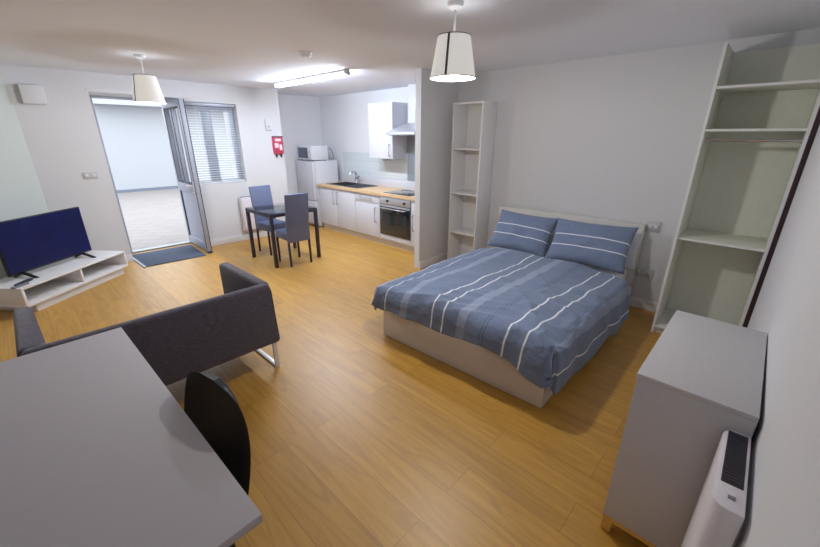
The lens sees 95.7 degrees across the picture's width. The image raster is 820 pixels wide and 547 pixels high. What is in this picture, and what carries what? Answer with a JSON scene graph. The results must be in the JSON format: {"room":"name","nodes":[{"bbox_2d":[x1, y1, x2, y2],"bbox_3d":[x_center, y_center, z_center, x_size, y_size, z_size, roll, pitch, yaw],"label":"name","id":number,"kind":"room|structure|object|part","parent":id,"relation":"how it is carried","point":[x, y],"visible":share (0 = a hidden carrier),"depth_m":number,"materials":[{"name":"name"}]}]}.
{"room":"studio apartment","nodes":[
{"label":"studio apartment","id":0,"kind":"room"},
{"bbox_2d":[0,66,48,278],"bbox_3d":[-4.364,-0.629,2.978,0.100,2.300,2.650,1,20,3],"label":"wall","id":1,"kind":"structure","parent":0,"point":[21,194],"depth_m":3.97,"materials":[{"name":"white paint"}]},
{"bbox_2d":[126,254,132,261],"bbox_3d":[-3.994,-0.135,4.823,0.016,0.100,0.645,18,27,40],"label":"baseboard","id":2,"kind":"structure","parent":1,"relation":"attached to","point":[129,258],"depth_m":5.01,"materials":[{"name":"wood"}]},
{"bbox_2d":[278,94,322,193],"bbox_3d":[-2.099,-2.128,7.070,0.100,2.300,1.215,18,27,40],"label":"wall","id":3,"kind":"structure","parent":0,"point":[300,116],"depth_m":6.86,"materials":[{"name":"paint"}]},
{"bbox_2d":[0,223,661,546],"bbox_3d":[-1.354,0.470,3.490,6.853,0.100,6.350,18,27,40],"label":"floor","id":4,"kind":"structure","parent":0,"point":[359,436],"depth_m":2.25,"materials":[{"name":"brown wood"}]},
{"bbox_2d":[0,250,127,310],"bbox_3d":[-3.784,0.056,4.053,0.462,0.275,1.224,1,20,3],"label":"tv stand","id":5,"kind":"object","parent":4,"relation":"on","point":[61,280],"visible":0.95,"depth_m":3.95,"materials":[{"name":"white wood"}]},
{"bbox_3d":[-3.822,0.223,3.476,0.460,0.150,0.025,1,20,3],"label":"panel","id":6,"kind":"part","parent":5,"relation":"part of","materials":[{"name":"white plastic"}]},
{"bbox_2d":[10,282,29,288],"bbox_3d":[-3.658,0.114,3.479,0.044,0.014,0.140,2,20,5],"label":"remote control","id":7,"kind":"object","parent":5,"relation":"on","point":[25,283],"visible":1,"depth_m":3.46,"materials":[{"name":"grey plastic"}]},
{"bbox_2d":[14,278,32,285],"bbox_3d":[-3.705,0.082,3.557,0.044,0.020,0.170,-2,20,-6],"label":"remote control","id":8,"kind":"object","parent":5,"relation":"on","point":[28,279],"visible":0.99,"depth_m":3.55,"materials":[{"name":"black plastic"}]},
{"bbox_2d":[0,207,95,277],"bbox_3d":[-3.804,-0.339,3.903,0.258,0.570,0.910,1,20,3],"label":"television","id":9,"kind":"object","parent":5,"relation":"on","point":[28,243],"visible":1,"depth_m":3.83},
{"bbox_3d":[-3.747,-0.191,4.602,0.460,0.150,0.020,1,20,3],"label":"panel","id":10,"kind":"part","parent":5,"relation":"part of","materials":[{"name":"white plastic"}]},
{"bbox_2d":[0,327,262,546],"bbox_3d":[-1.249,0.908,1.085,1.394,0.740,1.108,18,26,39],"label":"desk","id":11,"kind":"object","parent":4,"relation":"on","point":[96,450],"visible":1,"depth_m":1.05,"materials":[{"name":"grey laminate"}]},
{"bbox_2d":[0,64,287,254],"bbox_3d":[-3.640,-1.423,5.140,0.500,2.300,3.885,18,27,40],"label":"wall","id":12,"kind":"structure","parent":4,"relation":"on","point":[62,136],"depth_m":4.62,"materials":[{"name":"paint"}]},
{"bbox_2d":[17,84,46,104],"bbox_3d":[-4.077,-1.933,4.005,0.090,0.190,0.190,18,27,40],"label":"alarm box","id":13,"kind":"object","parent":12,"relation":"attached to","point":[30,94],"visible":1,"depth_m":3.97,"materials":[{"name":"paint"}]},
{"bbox_2d":[82,172,97,178],"bbox_3d":[-3.903,-1.199,4.530,0.016,0.080,0.136,18,27,40],"label":"light switch","id":14,"kind":"object","parent":12,"relation":"attached to","point":[87,175],"visible":1,"depth_m":4.53,"materials":[{"name":"plastic"}]},
{"bbox_2d":[85,89,212,253],"bbox_3d":[-3.502,-1.300,5.068,0.892,2.120,0.985,18,27,40],"label":"door","id":15,"kind":"structure","parent":12,"relation":"attached to","point":[190,193],"depth_m":5.25,"materials":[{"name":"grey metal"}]},
{"bbox_3d":[-3.206,-1.373,5.320,0.800,2.025,0.060,19,27,41],"label":"frame","id":16,"kind":"part","parent":15,"relation":"part of","materials":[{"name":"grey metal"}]},
{"bbox_3d":[-3.204,-0.858,5.506,0.630,0.700,0.030,19,27,41],"label":"kick panel","id":17,"kind":"part","parent":15,"relation":"part of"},
{"bbox_3d":[-2.989,-1.185,5.166,0.136,0.200,0.184,19,27,41],"label":"handle","id":18,"kind":"part","parent":15,"relation":"part of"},
{"bbox_2d":[177,105,246,184],"bbox_3d":[-2.920,-1.916,5.513,0.184,1.127,0.750,18,27,40],"label":"window","id":19,"kind":"structure","parent":12,"relation":"attached to","point":[204,116],"depth_m":5.55,"materials":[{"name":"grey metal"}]},
{"bbox_2d":[184,102,244,183],"bbox_3d":[-2.878,-1.914,5.492,0.053,1.109,0.707,18,27,40],"label":"blind","id":20,"kind":"object","parent":19,"relation":"attached to","point":[186,103],"visible":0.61,"depth_m":5.48,"materials":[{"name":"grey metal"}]},
{"bbox_3d":[-2.878,-2.416,5.308,0.050,0.040,0.707,18,27,40],"label":"head rail","id":21,"kind":"part","parent":20,"relation":"part of","materials":[{"name":"grey metal"}]},
{"bbox_3d":[-2.861,-1.898,5.480,0.003,1.069,0.427,18,27,40],"label":"ladder cord","id":22,"kind":"part","parent":20,"relation":"part of","materials":[{"name":"fabric"}]},
{"bbox_3d":[-2.881,-1.402,5.681,0.044,0.018,0.707,18,27,40],"label":"rail","id":23,"kind":"part","parent":20,"relation":"part of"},
{"bbox_3d":[-2.892,-1.384,5.688,0.114,0.008,0.737,18,27,40],"label":"sill","id":24,"kind":"part","parent":19,"relation":"part of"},
{"bbox_2d":[210,231,270,245],"bbox_3d":[-2.611,-0.633,6.187,0.016,0.100,1.435,18,27,40],"label":"baseboard","id":25,"kind":"structure","parent":12,"relation":"attached to","point":[226,240],"depth_m":5.98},
{"bbox_2d":[238,196,255,230],"bbox_3d":[-2.563,-0.996,6.053,0.085,0.534,0.380,18,27,40],"label":"heater","id":26,"kind":"object","parent":12,"relation":"attached to","point":[245,201],"visible":0.38,"depth_m":5.93,"materials":[{"name":"white metal"}]},
{"bbox_2d":[264,119,271,129],"bbox_3d":[-2.258,-2.375,5.917,0.042,0.170,0.110,18,27,40],"label":"wall thermostat","id":27,"kind":"object","parent":12,"relation":"attached to","point":[268,125],"visible":1,"depth_m":5.90,"materials":[{"name":"paint"}]},
{"bbox_2d":[271,136,283,156],"bbox_3d":[-2.175,-2.092,6.116,0.040,0.330,0.185,18,27,40],"label":"blanket","id":28,"kind":"object","parent":12,"relation":"attached to","point":[277,141],"visible":1,"depth_m":6.09,"materials":[{"name":"red plastic"}]},
{"bbox_3d":[-2.164,-2.121,6.094,0.002,0.180,0.125,18,27,40],"label":"printed panel","id":29,"kind":"part","parent":28,"relation":"part of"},
{"bbox_2d":[13,262,279,385],"bbox_3d":[-1.644,0.442,2.472,0.765,0.655,1.268,18,27,40],"label":"sofa","id":30,"kind":"object","parent":4,"relation":"on","point":[200,336],"visible":0.62,"depth_m":2.27,"materials":[{"name":"grey fabric"}]},
{"bbox_3d":[-2.063,0.486,2.058,0.715,0.455,0.085,18,27,40],"label":"armrest","id":31,"kind":"part","parent":30,"relation":"part of","materials":[{"name":"grey fabric"}]},
{"bbox_3d":[-1.260,0.197,2.850,0.715,0.455,0.085,18,27,40],"label":"armrest","id":32,"kind":"part","parent":30,"relation":"part of","materials":[{"name":"grey fabric"}]},
{"bbox_2d":[132,244,205,267],"bbox_3d":[-3.445,-0.261,5.295,0.760,0.014,0.812,18,27,40],"label":"door mat","id":33,"kind":"object","parent":4,"relation":"on","point":[174,254],"visible":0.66,"depth_m":5.26,"materials":[{"name":"rubber"}]},
{"bbox_2d":[184,371,250,546],"bbox_3d":[-0.770,0.806,1.224,0.450,0.842,0.448,15,25,34],"label":"shell chair","id":34,"kind":"object","parent":4,"relation":"on","point":[210,404],"visible":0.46,"depth_m":1.30,"materials":[{"name":"black plastic"}]},
{"bbox_2d":[248,185,287,255],"bbox_3d":[-2.029,-0.780,5.378,0.404,0.938,0.316,17,26,38],"label":"dining chair","id":35,"kind":"object","parent":4,"relation":"on","point":[259,195],"visible":0.75,"depth_m":5.35,"materials":[{"name":"fabric"}]},
{"bbox_3d":[-2.229,-0.489,5.467,0.030,0.330,0.024,17,26,38],"label":"leg","id":36,"kind":"part","parent":35,"relation":"part of","materials":[{"name":"metal"}]},
{"bbox_3d":[-2.147,-0.967,5.421,0.086,0.618,0.316,17,26,38],"label":"backrest","id":37,"kind":"part","parent":35,"relation":"part of","materials":[{"name":"fabric"}]},
{"bbox_3d":[-1.991,-0.425,5.266,0.025,0.350,0.024,17,26,38],"label":"leg","id":38,"kind":"part","parent":35,"relation":"part of","materials":[{"name":"metal"}]},
{"bbox_3d":[-1.997,-0.700,5.377,0.320,0.100,0.316,17,26,38],"label":"seat","id":39,"kind":"part","parent":35,"relation":"part of","materials":[{"name":"fabric"}]},
{"bbox_2d":[245,203,320,267],"bbox_3d":[-1.744,-0.562,5.132,0.690,0.702,0.680,18,27,40],"label":"dining table","id":40,"kind":"object","parent":4,"relation":"on","point":[253,209],"visible":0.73,"depth_m":5.04,"materials":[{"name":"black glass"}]},
{"bbox_3d":[-2.200,-0.538,5.133,0.040,0.653,0.040,18,27,40],"label":"leg","id":41,"kind":"part","parent":40,"relation":"part of","materials":[{"name":"metal"}]},
{"bbox_3d":[-1.743,-0.887,5.013,0.690,0.010,0.680,18,27,40],"label":"glass","id":42,"kind":"part","parent":40,"relation":"part of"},
{"bbox_3d":[-1.729,-0.382,4.713,0.040,0.653,0.040,18,27,40],"label":"leg","id":43,"kind":"part","parent":40,"relation":"part of","materials":[{"name":"metal"}]},
{"bbox_3d":[-1.743,-0.863,5.021,0.690,0.039,0.680,18,27,40],"label":"rail","id":44,"kind":"part","parent":40,"relation":"part of","materials":[{"name":"metal"}]},
{"bbox_3d":[-1.288,-0.541,5.148,0.040,0.653,0.040,18,27,40],"label":"leg","id":45,"kind":"part","parent":40,"relation":"part of","materials":[{"name":"metal"}]},
{"bbox_2d":[275,192,311,266],"bbox_3d":[-1.542,-0.595,4.879,0.316,0.938,0.404,-19,27,-41],"label":"dining chair","id":46,"kind":"object","parent":4,"relation":"on","point":[296,205],"visible":1,"depth_m":4.73,"materials":[{"name":"fabric"}]},
{"bbox_3d":[-1.772,-0.329,5.005,0.024,0.350,0.025,-19,27,-41],"label":"leg","id":47,"kind":"part","parent":46,"relation":"part of","materials":[{"name":"metal"}]},
{"bbox_3d":[-1.572,-0.536,4.933,0.316,0.100,0.320,-19,27,-41],"label":"seat","id":48,"kind":"part","parent":46,"relation":"part of","materials":[{"name":"fabric"}]},
{"bbox_3d":[-1.550,-0.240,4.796,0.024,0.330,0.030,-19,27,-41],"label":"leg","id":49,"kind":"part","parent":46,"relation":"part of","materials":[{"name":"metal"}]},
{"bbox_3d":[-1.430,-0.706,4.717,0.316,0.618,0.086,-19,27,-41],"label":"backrest","id":50,"kind":"part","parent":46,"relation":"part of","materials":[{"name":"fabric"}]},
{"bbox_3d":[-1.565,-0.398,5.196,0.024,0.350,0.025,-19,27,-41],"label":"leg","id":51,"kind":"part","parent":46,"relation":"part of","materials":[{"name":"metal"}]},
{"bbox_3d":[-1.343,-0.310,4.987,0.024,0.330,0.030,-19,27,-41],"label":"leg","id":52,"kind":"part","parent":46,"relation":"part of","materials":[{"name":"metal"}]},
{"bbox_2d":[296,160,337,226],"bbox_3d":[-1.747,-1.543,7.082,0.575,1.195,0.542,18,27,40],"label":"fridge","id":53,"kind":"object","parent":4,"relation":"on","point":[310,173],"visible":0.48,"depth_m":6.79,"materials":[{"name":"white metal"}]},
{"bbox_3d":[-1.908,-1.717,6.837,0.571,0.690,0.047,18,27,40],"label":"door","id":54,"kind":"part","parent":53,"relation":"part of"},
{"bbox_3d":[-1.910,-1.182,7.034,0.571,0.430,0.047,18,27,40],"label":"freezer door","id":55,"kind":"part","parent":53,"relation":"part of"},
{"bbox_2d":[297,145,333,160],"bbox_3d":[-1.736,-2.207,6.788,0.462,0.255,0.487,18,27,40],"label":"microwave","id":56,"kind":"object","parent":53,"relation":"on","point":[305,152],"visible":1,"depth_m":6.62,"materials":[{"name":"metal"}]},
{"bbox_3d":[-1.919,-2.170,6.667,0.368,0.233,0.019,18,27,40],"label":"door","id":57,"kind":"part","parent":56,"relation":"part of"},
{"bbox_3d":[-1.754,-2.116,6.520,0.080,0.233,0.019,18,27,40],"label":"control panel","id":58,"kind":"part","parent":56,"relation":"part of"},
{"bbox_2d":[319,186,355,230],"bbox_3d":[-1.081,-1.210,6.650,1.018,0.672,0.634,18,27,40],"label":"base cabinet","id":59,"kind":"object","parent":4,"relation":"on","point":[337,205],"visible":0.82,"depth_m":6.43,"materials":[{"name":"white laminate"}]},
{"bbox_3d":[-1.452,-1.203,6.630,0.503,0.661,0.020,18,27,40],"label":"door","id":60,"kind":"part","parent":59,"relation":"part of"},
{"bbox_3d":[-1.084,-1.081,6.302,0.505,0.661,0.020,18,27,40],"label":"door","id":61,"kind":"part","parent":59,"relation":"part of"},
{"bbox_2d":[317,181,414,200],"bbox_3d":[-0.448,-1.336,5.970,2.773,0.038,0.627,18,27,40],"label":"countertop","id":62,"kind":"structure","parent":59,"relation":"on","point":[376,190],"depth_m":5.94,"materials":[{"name":"brown wood"}]},
{"bbox_2d":[327,182,376,187],"bbox_3d":[-1.019,-1.480,6.509,0.880,0.158,0.460,18,27,40],"label":"sink","id":63,"kind":"object","parent":62,"relation":"in","point":[345,184],"visible":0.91,"depth_m":6.50,"materials":[{"name":"metal"}]},
{"bbox_3d":[-1.138,-1.516,6.610,0.470,0.155,0.370,18,27,40],"label":"bowl","id":64,"kind":"part","parent":63,"relation":"part of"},
{"bbox_2d":[349,171,359,182],"bbox_3d":[-1.000,-1.728,6.632,0.199,0.220,0.110,-4,21,-10],"label":"tap","id":65,"kind":"object","parent":62,"relation":"on","point":[356,177],"visible":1,"depth_m":6.63,"materials":[{"name":"silver metal"}]},
{"bbox_2d":[344,174,414,189],"bbox_3d":[-0.239,-1.490,6.147,2.773,0.130,0.021,18,27,40],"label":"backsplash","id":66,"kind":"structure","parent":62,"relation":"on","point":[410,185],"depth_m":6.34,"materials":[{"name":"tile"}]},
{"bbox_2d":[384,189,414,195],"bbox_3d":[-0.039,-1.223,5.603,0.545,0.007,0.480,18,27,40],"label":"cooktop","id":67,"kind":"object","parent":62,"relation":"in","point":[405,192],"visible":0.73,"depth_m":5.59,"materials":[{"name":"silver glass"}]},
{"bbox_2d":[355,192,379,237],"bbox_3d":[-0.493,-1.015,6.126,0.596,0.672,0.634,18,27,40],"label":"base cabinet","id":68,"kind":"object","parent":4,"relation":"on","point":[367,206],"visible":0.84,"depth_m":5.92,"materials":[{"name":"white laminate"}]},
{"bbox_3d":[-0.680,-1.192,5.852,0.591,0.141,0.020,18,27,40],"label":"drawer","id":69,"kind":"part","parent":68,"relation":"part of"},
{"bbox_2d":[324,223,413,251],"bbox_3d":[-0.608,-0.582,6.066,2.760,0.100,0.017,18,27,40],"label":"board","id":70,"kind":"object","parent":4,"relation":"on","point":[332,227],"visible":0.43,"depth_m":6.08,"materials":[{"name":"wood"}]},
{"bbox_2d":[379,196,411,245],"bbox_3d":[-0.018,-0.869,5.725,0.673,0.667,0.598,18,27,40],"label":"housing","id":71,"kind":"object","parent":4,"relation":"on","point":[384,236],"visible":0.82,"depth_m":5.57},
{"bbox_2d":[380,196,410,239],"bbox_3d":[-0.066,-0.888,5.664,0.633,0.575,0.580,18,27,40],"label":"oven","id":72,"kind":"object","parent":71,"relation":"in","point":[395,213],"visible":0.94,"depth_m":5.47,"materials":[{"name":"metal"}]},
{"bbox_3d":[-0.248,-0.937,5.440,0.500,0.019,0.048,18,27,40],"label":"handle","id":73,"kind":"part","parent":72,"relation":"part of","materials":[{"name":"silver metal"}]},
{"bbox_3d":[-0.234,-0.975,5.444,0.629,0.028,0.004,18,27,40],"label":"door trim","id":74,"kind":"part","parent":72,"relation":"part of","materials":[{"name":"metal"}]},
{"bbox_3d":[-0.218,-1.052,5.434,0.633,0.110,0.042,18,27,40],"label":"control panel","id":75,"kind":"part","parent":72,"relation":"part of","materials":[{"name":"metal"}]},
{"bbox_3d":[-0.218,-0.529,5.626,0.642,0.063,0.020,18,27,40],"label":"panel","id":76,"kind":"part","parent":71,"relation":"part of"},
{"bbox_2d":[412,201,414,246],"bbox_3d":[0.382,-0.725,5.345,0.462,0.672,0.634,18,27,40],"label":"base cabinet","id":77,"kind":"object","parent":4,"relation":"on","point":[413,202],"visible":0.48,"depth_m":5.25,"materials":[{"name":"white laminate"}]},
{"bbox_2d":[447,101,496,258],"bbox_3d":[0.743,-1.029,4.581,0.412,1.972,0.280,18,27,40],"label":"shelf unit","id":78,"kind":"object","parent":4,"relation":"on","point":[474,122],"visible":0.78,"depth_m":4.55,"materials":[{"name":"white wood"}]},
{"bbox_3d":[0.600,-1.076,4.708,0.018,1.972,0.280,18,27,40],"label":"panel","id":79,"kind":"part","parent":78,"relation":"part of","materials":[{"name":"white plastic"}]},
{"bbox_3d":[0.740,-0.535,4.761,0.376,0.018,0.268,18,27,40],"label":"shelf","id":80,"kind":"part","parent":78,"relation":"part of","materials":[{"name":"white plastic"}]},
{"bbox_3d":[0.741,-0.995,4.592,0.376,0.018,0.268,18,27,40],"label":"shelf","id":81,"kind":"part","parent":78,"relation":"part of","materials":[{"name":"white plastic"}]},
{"bbox_3d":[0.743,-1.481,4.413,0.376,0.018,0.268,18,27,40],"label":"shelf","id":82,"kind":"part","parent":78,"relation":"part of","materials":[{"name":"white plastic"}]},
{"bbox_3d":[0.837,-1.081,4.666,0.376,1.892,0.008,18,27,40],"label":"panel","id":83,"kind":"part","parent":78,"relation":"part of","materials":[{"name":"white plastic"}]},
{"bbox_3d":[0.886,-0.982,4.453,0.018,1.972,0.280,18,27,40],"label":"panel","id":84,"kind":"part","parent":78,"relation":"part of","materials":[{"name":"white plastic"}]},
{"bbox_2d":[383,206,645,408],"bbox_3d":[0.966,0.023,3.355,1.493,0.835,2.070,17,26,38],"label":"bed","id":85,"kind":"object","parent":4,"relation":"on","point":[476,361],"visible":0.3,"depth_m":2.73,"materials":[{"name":"white wood"}]},
{"bbox_3d":[0.304,0.559,2.719,1.400,0.265,0.022,17,26,38],"label":"foot panel","id":86,"kind":"part","parent":85,"relation":"part of","materials":[{"name":"wood"}]},
{"bbox_2d":[494,247,626,279],"bbox_3d":[0.962,0.133,3.361,1.360,0.195,1.955,17,26,38],"label":"mattress","id":87,"kind":"object","parent":85,"relation":"on","point":[622,276],"visible":0.1,"depth_m":3.52,"materials":[{"name":"fabric"}]},
{"bbox_2d":[371,248,630,394],"bbox_3d":[0.770,0.205,3.162,1.673,0.446,1.619,17,26,38],"label":"duvet","id":88,"kind":"object","parent":87,"relation":"on","point":[547,317],"visible":1,"depth_m":2.70,"materials":[{"name":"fabric"}]},
{"bbox_2d":[487,209,557,256],"bbox_3d":[1.201,-0.439,3.990,0.665,0.399,0.296,18,27,40],"label":"pillow","id":89,"kind":"object","parent":87,"relation":"on","point":[531,234],"visible":0.97,"depth_m":3.90,"materials":[{"name":"fabric"}]},
{"bbox_2d":[545,218,638,273],"bbox_3d":[1.714,-0.282,3.556,0.750,0.394,0.301,18,27,40],"label":"pillow","id":90,"kind":"object","parent":87,"relation":"on","point":[606,247],"visible":0.97,"depth_m":3.46,"materials":[{"name":"fabric"}]},
{"bbox_2d":[625,233,644,270],"bbox_3d":[1.884,-0.275,3.659,0.681,0.356,0.106,17,26,38],"label":"pillow","id":91,"kind":"object","parent":87,"relation":"on","point":[632,252],"visible":0.09,"depth_m":3.47,"materials":[{"name":"white fabric"}]},
{"bbox_3d":[1.630,-0.234,4.058,1.493,0.835,0.070,17,26,38],"label":"headboard","id":92,"kind":"part","parent":85,"relation":"part of","materials":[{"name":"white metal"}]},
{"bbox_3d":[1.483,0.462,2.993,0.022,0.265,1.978,17,26,38],"label":"rail","id":93,"kind":"part","parent":85,"relation":"part of","materials":[{"name":"beige wood"}]},
{"bbox_2d":[600,310,766,546],"bbox_3d":[1.196,0.684,1.631,0.343,0.796,0.730,18,27,40],"label":"dresser","id":94,"kind":"object","parent":4,"relation":"on","point":[702,379],"visible":0.96,"depth_m":1.38,"materials":[{"name":"white laminate"}]},
{"bbox_3d":[0.859,1.079,1.614,0.040,0.064,0.040,18,27,40],"label":"leg","id":95,"kind":"part","parent":94,"relation":"part of","materials":[{"name":"brown wood"}]},
{"bbox_3d":[1.196,0.989,1.742,0.320,0.023,0.724,18,27,40],"label":"frame","id":96,"kind":"part","parent":94,"relation":"part of","materials":[{"name":"brown wood"}]},
{"bbox_2d":[650,42,819,332],"bbox_3d":[2.484,-0.516,2.863,0.557,2.205,0.478,18,27,40],"label":"wardrobe","id":97,"kind":"object","parent":4,"relation":"on","point":[761,105],"visible":0.87,"depth_m":2.90,"materials":[{"name":"white laminate"}]},
{"bbox_3d":[2.290,-0.581,3.038,0.018,2.205,0.475,18,27,40],"label":"panel","id":98,"kind":"part","parent":97,"relation":"part of","materials":[{"name":"wood"}]},
{"bbox_2d":[679,228,766,249],"bbox_3d":[2.489,-0.277,2.957,0.521,0.016,0.447,18,27,40],"label":"shelf","id":99,"kind":"object","parent":97,"relation":"attached to","point":[741,240],"depth_m":2.94,"materials":[{"name":"wood"}]},
{"bbox_3d":[2.404,-0.939,2.615,0.521,0.025,0.025,18,27,40],"label":"hanging rail","id":100,"kind":"part","parent":97,"relation":"part of","materials":[{"name":"silver metal"}]},
{"bbox_2d":[705,131,804,131],"bbox_3d":[2.485,-1.032,2.673,0.521,0.016,0.463,18,27,40],"label":"shelf","id":101,"kind":"object","parent":97,"relation":"attached to","point":[705,131],"depth_m":2.64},
{"bbox_2d":[717,82,819,93],"bbox_3d":[2.486,-1.292,2.577,0.521,0.016,0.463,18,27,40],"label":"shelf","id":102,"kind":"object","parent":97,"relation":"attached to","point":[774,87],"depth_m":2.56,"materials":[{"name":"wood"}]},
{"bbox_3d":[2.681,-0.452,2.690,0.018,2.205,0.475,18,27,40],"label":"panel","id":103,"kind":"part","parent":97,"relation":"part of","materials":[{"name":"wood"}]},
{"bbox_2d":[319,87,407,181],"bbox_3d":[-0.434,-1.842,6.307,3.435,2.300,0.100,18,27,40],"label":"wall","id":104,"kind":"structure","parent":0,"point":[344,117],"depth_m":6.60,"materials":[{"name":"paint"}]},
{"bbox_2d":[343,152,406,180],"bbox_3d":[-0.239,-1.744,6.061,2.783,0.403,0.011,18,27,40],"label":"tile backsplash","id":105,"kind":"structure","parent":104,"relation":"attached to","point":[360,162],"depth_m":6.41,"materials":[{"name":"tile"}]},
{"bbox_2d":[368,102,406,158],"bbox_3d":[-0.360,-2.209,5.761,0.538,0.795,0.354,18,27,40],"label":"upper cabinet","id":106,"kind":"object","parent":104,"relation":"attached to","point":[384,117],"visible":0.94,"depth_m":5.63,"materials":[{"name":"white laminate"}]},
{"bbox_3d":[-0.450,-2.176,5.672,0.536,0.791,0.020,18,27,40],"label":"door","id":107,"kind":"part","parent":106,"relation":"part of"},
{"bbox_2d":[385,83,415,135],"bbox_3d":[0.010,-2.318,5.262,0.570,0.679,0.467,18,27,40],"label":"hood","id":108,"kind":"object","parent":104,"relation":"attached to","point":[407,129],"visible":0.56,"depth_m":5.26,"materials":[{"name":"metal"}]},
{"bbox_2d":[407,136,414,181],"bbox_3d":[0.166,-1.735,5.642,0.565,0.678,0.006,18,27,40],"label":"backsplash","id":109,"kind":"structure","parent":104,"relation":"attached to","point":[410,139],"depth_m":5.77,"materials":[{"name":"grey glass"}]},
{"bbox_2d":[0,0,819,96],"bbox_3d":[-1.365,-1.788,2.678,6.903,0.100,6.350,18,27,40],"label":"ceiling","id":110,"kind":"structure","parent":0,"point":[382,44],"depth_m":2.64,"materials":[{"name":"paint"}]},
{"bbox_2d":[131,54,165,103],"bbox_3d":[-2.478,-1.814,3.465,0.269,0.403,0.269,18,27,40],"label":"pendant lamp","id":111,"kind":"object","parent":110,"relation":"hanging from","point":[146,89],"visible":1,"depth_m":3.41,"materials":[{"name":"beige fabric"}]},
{"bbox_3d":[-2.479,-1.735,3.494,0.264,0.230,0.264,18,27,40],"label":"lamp shade","id":112,"kind":"part","parent":111,"relation":"part of","materials":[{"name":"beige fabric"}]},
{"bbox_2d":[297,50,312,57],"bbox_3d":[-0.924,-1.928,3.271,0.128,0.045,0.128,18,27,40],"label":"smoke detector","id":113,"kind":"object","parent":110,"relation":"attached to","point":[303,54],"visible":1,"depth_m":3.23,"materials":[{"name":"plastic"}]},
{"bbox_2d":[273,69,349,86],"bbox_3d":[-1.275,-2.409,4.601,1.640,0.064,0.060,18,27,40],"label":"strip light","id":114,"kind":"object","parent":110,"relation":"attached to","point":[342,72],"visible":1,"depth_m":4.47,"materials":[{"name":"plastic"}]},
{"bbox_2d":[430,0,475,81],"bbox_3d":[0.251,-1.323,2.116,0.269,0.377,0.269,18,27,40],"label":"pendant lamp","id":115,"kind":"object","parent":110,"relation":"hanging from","point":[453,61],"visible":1,"depth_m":2.06,"materials":[{"name":"beige fabric"}]},
{"bbox_3d":[0.251,-1.248,2.144,0.264,0.212,0.264,18,27,40],"label":"lamp shade","id":116,"kind":"part","parent":115,"relation":"part of","materials":[{"name":"beige fabric"}]},
{"bbox_2d":[432,75,473,80],"bbox_3d":[0.251,-1.153,2.179,0.249,0.003,0.249,18,27,40],"label":"diffuser","id":117,"kind":"object","parent":115,"relation":"attached to","point":[434,77],"depth_m":2.18,"materials":[{"name":"plastic"}]},
{"bbox_2d":[414,68,457,268],"bbox_3d":[0.488,-1.289,4.810,0.101,2.300,1.140,18,27,40],"label":"wall","id":118,"kind":"structure","parent":0,"point":[434,100],"depth_m":4.53,"materials":[{"name":"paint"}]},
{"bbox_2d":[457,28,819,313],"bbox_3d":[1.900,-0.981,3.984,3.193,2.300,0.470,18,27,40],"label":"wall","id":119,"kind":"structure","parent":0,"point":[611,137],"depth_m":3.55,"materials":[{"name":"paint"}]},
{"bbox_2d":[629,296,657,311],"bbox_3d":[1.711,0.105,4.216,2.000,0.100,0.016,18,27,40],"label":"baseboard","id":120,"kind":"structure","parent":119,"relation":"attached to","point":[635,302],"depth_m":3.67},
{"bbox_2d":[635,267,653,278],"bbox_3d":[2.263,-0.007,3.614,0.185,0.086,0.018,18,27,40],"label":"wall socket","id":121,"kind":"object","parent":119,"relation":"attached to","point":[640,272],"visible":0.84,"depth_m":3.60,"materials":[{"name":"plastic"}]},
{"bbox_2d":[646,220,660,232],"bbox_3d":[2.266,-0.438,3.453,0.110,0.100,0.019,18,27,40],"label":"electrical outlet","id":122,"kind":"object","parent":119,"relation":"attached to","point":[652,226],"visible":1,"depth_m":3.45,"materials":[{"name":"plastic"}]},
{"bbox_2d":[735,125,819,546],"bbox_3d":[0.943,0.192,0.789,0.138,2.300,5.981,18,27,40],"label":"wall","id":123,"kind":"structure","parent":0,"point":[783,499],"depth_m":0.98,"materials":[{"name":"paint"}]},
{"bbox_2d":[681,430,750,546],"bbox_3d":[0.921,0.792,1.138,0.080,0.532,0.360,18,27,40],"label":"heater","id":124,"kind":"object","parent":123,"relation":"attached to","point":[717,519],"visible":1,"depth_m":1.00,"materials":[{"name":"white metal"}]},
{"bbox_3d":[0.837,0.574,0.967,0.020,0.003,0.020,18,27,40],"label":"control panel","id":125,"kind":"part","parent":124,"relation":"part of","materials":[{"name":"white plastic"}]},
{"bbox_2d":[721,430,748,490],"bbox_3d":[0.946,0.535,1.078,0.048,0.004,0.250,18,27,40],"label":"grille","id":126,"kind":"object","parent":124,"relation":"attached to","point":[734,445],"depth_m":1.07,"materials":[{"name":"plastic"}]},
{"bbox_2d":[742,106,819,327],"bbox_3d":[2.548,-0.392,2.527,0.028,2.205,0.052,18,27,40],"label":"strip","id":127,"kind":"object","parent":123,"relation":"attached to","point":[816,123],"visible":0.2,"depth_m":2.51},
{"label":"outside","id":128,"kind":"structure","parent":0,"visible":0},
{"bbox_2d":[117,188,188,250],"bbox_3d":[-6.178,-1.448,8.668,7.750,0.098,28.000,18,27,40],"label":"ground","id":129,"kind":"structure","parent":128,"point":[152,218],"depth_m":7.79,"materials":[{"name":"concrete"}]},
{"bbox_2d":[94,105,232,189],"bbox_3d":[-8.971,-3.511,10.745,0.230,2.520,28.000,18,27,40],"label":"wall","id":130,"kind":"structure","parent":129,"relation":"on","point":[135,139],"depth_m":11.39,"materials":[{"name":"paint"}]},
{"bbox_2d":[92,98,176,108],"bbox_3d":[-3.935,-6.429,14.865,0.800,0.140,14.000,18,27,40],"label":"coping","id":131,"kind":"object","parent":130,"relation":"on","point":[96,101],"depth_m":10.32},
{"bbox_2d":[116,186,177,192],"bbox_3d":[-8.873,-2.424,11.042,0.050,0.075,28.000,18,27,40],"label":"trim","id":132,"kind":"structure","parent":130,"relation":"attached to","point":[166,187],"depth_m":11.61,"materials":[{"name":"metal"}]}
]}

